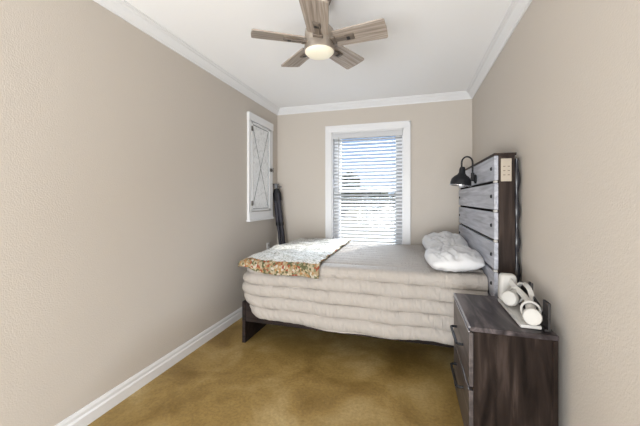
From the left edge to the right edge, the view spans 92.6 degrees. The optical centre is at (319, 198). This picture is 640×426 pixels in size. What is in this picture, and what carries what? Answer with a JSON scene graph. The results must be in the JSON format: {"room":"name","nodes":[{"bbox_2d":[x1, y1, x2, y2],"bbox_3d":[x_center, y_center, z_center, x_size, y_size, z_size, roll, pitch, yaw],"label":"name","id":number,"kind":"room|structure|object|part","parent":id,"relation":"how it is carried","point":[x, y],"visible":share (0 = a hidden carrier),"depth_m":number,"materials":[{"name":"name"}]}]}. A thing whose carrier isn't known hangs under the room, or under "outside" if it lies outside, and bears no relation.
{"room":"bedroom","nodes":[
{"label":"bedroom","id":0,"kind":"room"},
{"bbox_2d":[0,0,276,425],"bbox_3d":[-1.679,0.025,0.563,0.140,2.405,7.600,0,0,17],"label":"wall","id":1,"kind":"structure","parent":0,"point":[125,233],"depth_m":1.78,"materials":[{"name":"beige paint"}]},
{"bbox_2d":[55,307,241,425],"bbox_3d":[-1.603,1.177,0.540,0.019,0.100,7.320,0,0,17],"label":"baseboard","id":2,"kind":"structure","parent":1,"relation":"attached to","point":[86,415],"depth_m":2.00,"materials":[{"name":"white paint"}]},
{"bbox_2d":[93,0,279,114],"bbox_3d":[-1.577,-1.142,0.533,0.074,0.072,7.320,0,0,17],"label":"trim","id":3,"kind":"structure","parent":1,"relation":"attached to","point":[123,9],"depth_m":2.27,"materials":[{"name":"white paint"}]},
{"bbox_2d":[246,111,273,221],"bbox_3d":[-0.672,-0.348,3.576,0.069,1.190,0.610,0,0,17],"label":"upper cabinet","id":4,"kind":"object","parent":1,"relation":"attached to","point":[260,170],"visible":1,"depth_m":3.54,"materials":[{"name":"white paint"}]},
{"bbox_3d":[-0.696,-0.358,3.583,0.014,0.986,0.466,0,0,17],"label":"door","id":5,"kind":"part","parent":4,"relation":"part of","materials":[{"name":"white wood"}]},
{"bbox_3d":[-0.684,-0.358,3.580,0.016,0.986,0.466,0,0,17],"label":"door frame","id":6,"kind":"part","parent":4,"relation":"part of","materials":[{"name":"white paint"}]},
{"bbox_2d":[87,318,463,425],"bbox_3d":[-0.487,1.287,0.208,2.627,0.120,7.600,0,0,17],"label":"floor","id":7,"kind":"structure","parent":0,"point":[282,375],"depth_m":2.02,"materials":[{"name":"carpet"}]},
{"bbox_2d":[273,184,284,244],"bbox_3d":[-0.474,0.518,3.901,0.255,1.422,0.128,0,0,17],"label":"tripod","id":8,"kind":"object","parent":7,"relation":"on","point":[277,197],"visible":0.52,"depth_m":3.88,"materials":[{"name":"black metal"}]},
{"bbox_3d":[-0.510,0.567,3.893,0.187,1.290,0.052,0,0,17],"label":"leg","id":9,"kind":"part","parent":8,"relation":"part of","materials":[{"name":"black metal"}]},
{"bbox_3d":[-0.461,0.567,3.871,0.207,1.290,0.053,0,0,17],"label":"leg","id":10,"kind":"part","parent":8,"relation":"part of","materials":[{"name":"black metal"}]},
{"bbox_2d":[242,152,519,347],"bbox_3d":[0.458,0.472,2.845,2.022,1.510,1.490,0,0,17],"label":"bed","id":11,"kind":"object","parent":7,"relation":"on","point":[489,211],"visible":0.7,"depth_m":1.99,"materials":[{"name":"grey wood"}]},
{"bbox_3d":[-0.471,1.052,3.216,0.030,0.350,1.265,0,0,17],"label":"footboard","id":12,"kind":"part","parent":11,"relation":"part of","materials":[{"name":"brown wood"}]},
{"bbox_3d":[0.264,0.950,2.329,1.855,0.165,0.025,0,0,17],"label":"rail","id":13,"kind":"part","parent":11,"relation":"part of","materials":[{"name":"brown wood"}]},
{"bbox_2d":[449,156,476,186],"bbox_3d":[1.144,-0.220,2.455,0.196,0.248,0.166,0,0,17],"label":"wall sconce","id":14,"kind":"object","parent":11,"relation":"attached to","point":[461,179],"visible":1,"depth_m":2.42,"materials":[{"name":"black metal"}]},
{"bbox_3d":[1.130,-0.180,2.460,0.160,0.157,0.160,0,0,17],"label":"lamp shade","id":15,"kind":"part","parent":14,"relation":"part of","materials":[{"name":"black metal"}]},
{"bbox_3d":[1.559,0.479,3.276,0.094,1.495,0.030,0,0,17],"label":"headboard post","id":16,"kind":"part","parent":11,"relation":"part of","materials":[{"name":"grey wood"}]},
{"bbox_3d":[1.386,0.330,2.571,0.018,1.195,1.420,0,0,17],"label":"headboard","id":17,"kind":"part","parent":11,"relation":"part of","materials":[{"name":"grey wood"}]},
{"bbox_3d":[1.147,0.479,1.886,0.090,1.495,0.030,0,0,17],"label":"headboard post","id":18,"kind":"part","parent":11,"relation":"part of","materials":[{"name":"brown wood"}]},
{"bbox_3d":[1.138,-0.178,1.870,0.058,0.140,0.008,0,0,17],"label":"power panel","id":19,"kind":"part","parent":11,"relation":"part of","materials":[{"name":"beige plastic"}]},
{"bbox_2d":[450,293,558,425],"bbox_3d":[0.903,0.903,1.601,0.384,0.647,0.526,0,0,17],"label":"nightstand","id":20,"kind":"object","parent":7,"relation":"on","point":[505,373],"visible":0.98,"depth_m":1.36,"materials":[{"name":"brown wood"}]},
{"bbox_3d":[0.743,0.959,1.673,0.037,0.014,0.244,0,0,17],"label":"handle","id":21,"kind":"part","parent":20,"relation":"part of","materials":[{"name":"black metal"}]},
{"bbox_3d":[0.743,0.740,1.673,0.037,0.014,0.244,0,0,17],"label":"handle","id":22,"kind":"part","parent":20,"relation":"part of","materials":[{"name":"black metal"}]},
{"bbox_3d":[0.874,1.004,1.610,0.250,0.261,0.517,0,0,17],"label":"drawer","id":23,"kind":"part","parent":20,"relation":"part of","materials":[{"name":"brown wood"}]},
{"bbox_3d":[0.874,0.734,1.610,0.250,0.246,0.517,0,0,17],"label":"drawer","id":24,"kind":"part","parent":20,"relation":"part of","materials":[{"name":"brown wood"}]},
{"bbox_2d":[498,282,550,331],"bbox_3d":[1.007,0.500,1.536,0.112,0.160,0.400,0,0,17],"label":"dock","id":25,"kind":"object","parent":20,"relation":"on","point":[515,313],"visible":0.65,"depth_m":1.38,"materials":[{"name":"grey plastic"}]},
{"bbox_2d":[502,287,522,305],"bbox_3d":[1.017,0.506,1.600,0.142,0.089,0.083,0,0,-30],"label":"controller","id":26,"kind":"object","parent":25,"relation":"on","point":[510,298],"visible":0.85,"depth_m":1.56,"materials":[{"name":"grey plastic"}]},
{"bbox_2d":[498,273,540,306],"bbox_3d":[1.017,0.489,1.581,0.109,0.145,0.322,0,0,17],"label":"headset","id":27,"kind":"object","parent":25,"relation":"on","point":[505,280],"visible":0.73,"depth_m":1.65,"materials":[{"name":"grey plastic"}]},
{"bbox_2d":[520,301,542,325],"bbox_3d":[0.964,0.515,1.400,0.083,0.093,0.139,0,0,33],"label":"controller","id":28,"kind":"object","parent":25,"relation":"on","point":[531,315],"visible":1,"depth_m":1.35,"materials":[{"name":"grey plastic"}]},
{"bbox_3d":[0.859,0.890,1.356,0.322,0.574,0.022,0,0,17],"label":"panel","id":29,"kind":"part","parent":20,"relation":"part of","materials":[{"name":"brown wood"}]},
{"bbox_2d":[125,0,511,107],"bbox_3d":[-0.487,-1.238,0.208,2.627,0.120,7.600,0,0,17],"label":"ceiling","id":30,"kind":"structure","parent":0,"point":[431,46],"depth_m":2.30,"materials":[{"name":"white paint"}]},
{"bbox_2d":[251,0,387,68],"bbox_3d":[0.007,-0.998,1.737,0.739,0.361,0.754,0,0,17],"label":"ceiling fan","id":31,"kind":"object","parent":30,"relation":"hanging from","point":[321,42],"visible":1,"depth_m":1.67,"materials":[{"name":"brown wood"}]},
{"bbox_3d":[-0.235,-0.896,1.688,0.287,0.008,0.140,0,12,-14],"label":"blade","id":32,"kind":"part","parent":31,"relation":"part of","materials":[{"name":"brown wood"}]},
{"bbox_3d":[-0.130,-0.896,1.948,0.140,0.008,0.287,-14,7,-31],"label":"blade","id":33,"kind":"part","parent":31,"relation":"part of","materials":[{"name":"brown wood"}]},
{"bbox_3d":[-0.130,-0.886,1.717,0.150,0.012,0.056,0,12,-14],"label":"blade arm","id":34,"kind":"part","parent":31,"relation":"part of","materials":[{"name":"brown metal"}]},
{"bbox_3d":[-0.020,-0.896,1.508,0.140,0.008,0.287,12,1,4],"label":"blade","id":35,"kind":"part","parent":31,"relation":"part of","materials":[{"name":"brown wood"}]},
{"bbox_3d":[-0.015,-0.886,1.617,0.056,0.012,0.150,12,1,4],"label":"blade arm","id":36,"kind":"part","parent":31,"relation":"part of","materials":[{"name":"brown metal"}]},
{"bbox_2d":[305,45,333,59],"bbox_3d":[-0.004,-0.832,1.746,0.164,0.029,0.164,0,0,17],"label":"diffuser","id":37,"kind":"object","parent":31,"relation":"attached to","point":[317,52],"depth_m":1.71,"materials":[{"name":"beige glass"}]},
{"bbox_3d":[0.081,-0.886,1.844,0.056,0.012,0.150,-15,-10,39],"label":"blade arm","id":38,"kind":"part","parent":31,"relation":"part of","materials":[{"name":"brown metal"}]},
{"bbox_3d":[0.116,-0.886,1.696,0.150,0.012,0.056,0,-12,22],"label":"blade arm","id":39,"kind":"part","parent":31,"relation":"part of","materials":[{"name":"brown metal"}]},
{"bbox_3d":[0.150,-0.896,1.929,0.140,0.008,0.287,-15,-10,39],"label":"blade","id":40,"kind":"part","parent":31,"relation":"part of","materials":[{"name":"brown wood"}]},
{"bbox_3d":[0.217,-0.896,1.657,0.287,0.008,0.140,0,-12,22],"label":"blade","id":41,"kind":"part","parent":31,"relation":"part of","materials":[{"name":"brown wood"}]},
{"bbox_2d":[277,99,471,244],"bbox_3d":[0.578,0.025,3.783,2.347,2.405,0.140,0,0,17],"label":"wall","id":42,"kind":"structure","parent":0,"point":[441,132],"depth_m":3.56,"materials":[{"name":"beige paint"}]},
{"bbox_2d":[325,120,410,244],"bbox_3d":[0.578,-0.092,3.759,1.066,1.638,0.185,0,0,17],"label":"window","id":43,"kind":"structure","parent":42,"relation":"in","point":[396,125],"depth_m":3.70,"materials":[{"name":"white paint"}]},
{"bbox_2d":[333,130,401,243],"bbox_3d":[0.572,-0.097,3.738,0.838,1.439,0.073,0,0,17],"label":"window blind","id":44,"kind":"object","parent":43,"relation":"attached to","point":[387,134],"visible":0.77,"depth_m":3.73,"materials":[{"name":"grey plastic"}]},
{"bbox_3d":[0.288,-0.073,3.832,0.002,1.365,0.054,0,0,17],"label":"ladder cord","id":45,"kind":"part","parent":44,"relation":"part of","materials":[{"name":"white fabric"}]},
{"bbox_2d":[278,91,471,114],"bbox_3d":[0.548,-1.142,3.680,2.347,0.072,0.074,0,0,17],"label":"trim","id":46,"kind":"structure","parent":42,"relation":"attached to","point":[460,95],"depth_m":3.64,"materials":[{"name":"white paint"}]},
{"bbox_2d":[472,0,639,425],"bbox_3d":[0.704,0.025,-0.147,0.140,2.405,7.600,0,0,17],"label":"wall","id":47,"kind":"structure","parent":0,"point":[562,93],"depth_m":1.22,"materials":[{"name":"beige paint"}]},
{"bbox_2d":[466,0,531,98],"bbox_3d":[0.602,-1.142,-0.117,0.074,0.072,7.320,0,0,17],"label":"trim","id":48,"kind":"structure","parent":47,"relation":"attached to","point":[516,9],"depth_m":2.20,"materials":[{"name":"white paint"}]},
{"label":"outside","id":49,"kind":"structure","parent":0,"visible":0},
{"bbox_2d":[341,207,394,242],"bbox_3d":[17.694,1.877,59.354,120.000,0.100,116.130,0,0,17],"label":"ground","id":50,"kind":"structure","parent":49,"point":[384,207],"depth_m":21.93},
{"bbox_2d":[341,172,363,213],"bbox_3d":[2.469,-0.457,30.634,3.909,4.609,4.145,0,0,17],"label":"tree","id":51,"kind":"object","parent":50,"relation":"on","point":[347,172],"visible":0.17,"depth_m":29.42,"materials":[{"name":"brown plant"}]},
{"bbox_2d":[360,186,378,214],"bbox_3d":[5.328,0.182,35.660,2.257,3.324,3.067,0,0,-40],"label":"tree","id":52,"kind":"object","parent":50,"relation":"on","point":[371,186],"visible":0.22,"depth_m":34.82,"materials":[{"name":"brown plant"}]},
{"bbox_2d":[362,192,389,210],"bbox_3d":[7.299,0.557,43.408,4.256,3.568,5.087,0,0,-7],"label":"tree","id":53,"kind":"object","parent":50,"relation":"on","point":[383,192],"visible":0.09,"depth_m":41.68,"materials":[{"name":"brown plant"}]},
{"bbox_3d":[0.465,0.752,2.932,1.757,0.360,1.235,0,0,17],"label":"mattress","id":54,"kind":"object","parent":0,"visible":0},
{"bbox_2d":[242,242,487,345],"bbox_3d":[0.391,0.751,2.932,1.899,0.500,1.417,0,0,17],"label":"comforter","id":55,"kind":"object","parent":54,"relation":"on","point":[389,291],"visible":0.68,"depth_m":2.27,"materials":[{"name":"grey fabric"}]},
{"bbox_2d":[238,238,350,278],"bbox_3d":[-0.155,0.535,3.068,0.702,0.145,1.355,0,0,17],"label":"quilt","id":56,"kind":"object","parent":55,"relation":"on","point":[303,257],"visible":1,"depth_m":2.55,"materials":[{"name":"fabric"}]},
{"bbox_2d":[422,231,467,249],"bbox_3d":[1.202,0.415,2.981,0.375,0.183,0.619,0,0,11],"label":"pillow","id":57,"kind":"object","parent":55,"relation":"on","point":[433,239],"visible":0.73,"depth_m":2.85,"materials":[{"name":"white fabric"}]},
{"bbox_2d":[424,244,484,271],"bbox_3d":[1.015,0.446,2.348,0.400,0.175,0.540,0,0,14],"label":"pillow","id":58,"kind":"object","parent":55,"relation":"on","point":[459,257],"visible":1,"depth_m":2.16,"materials":[{"name":"white fabric"}]}
]}

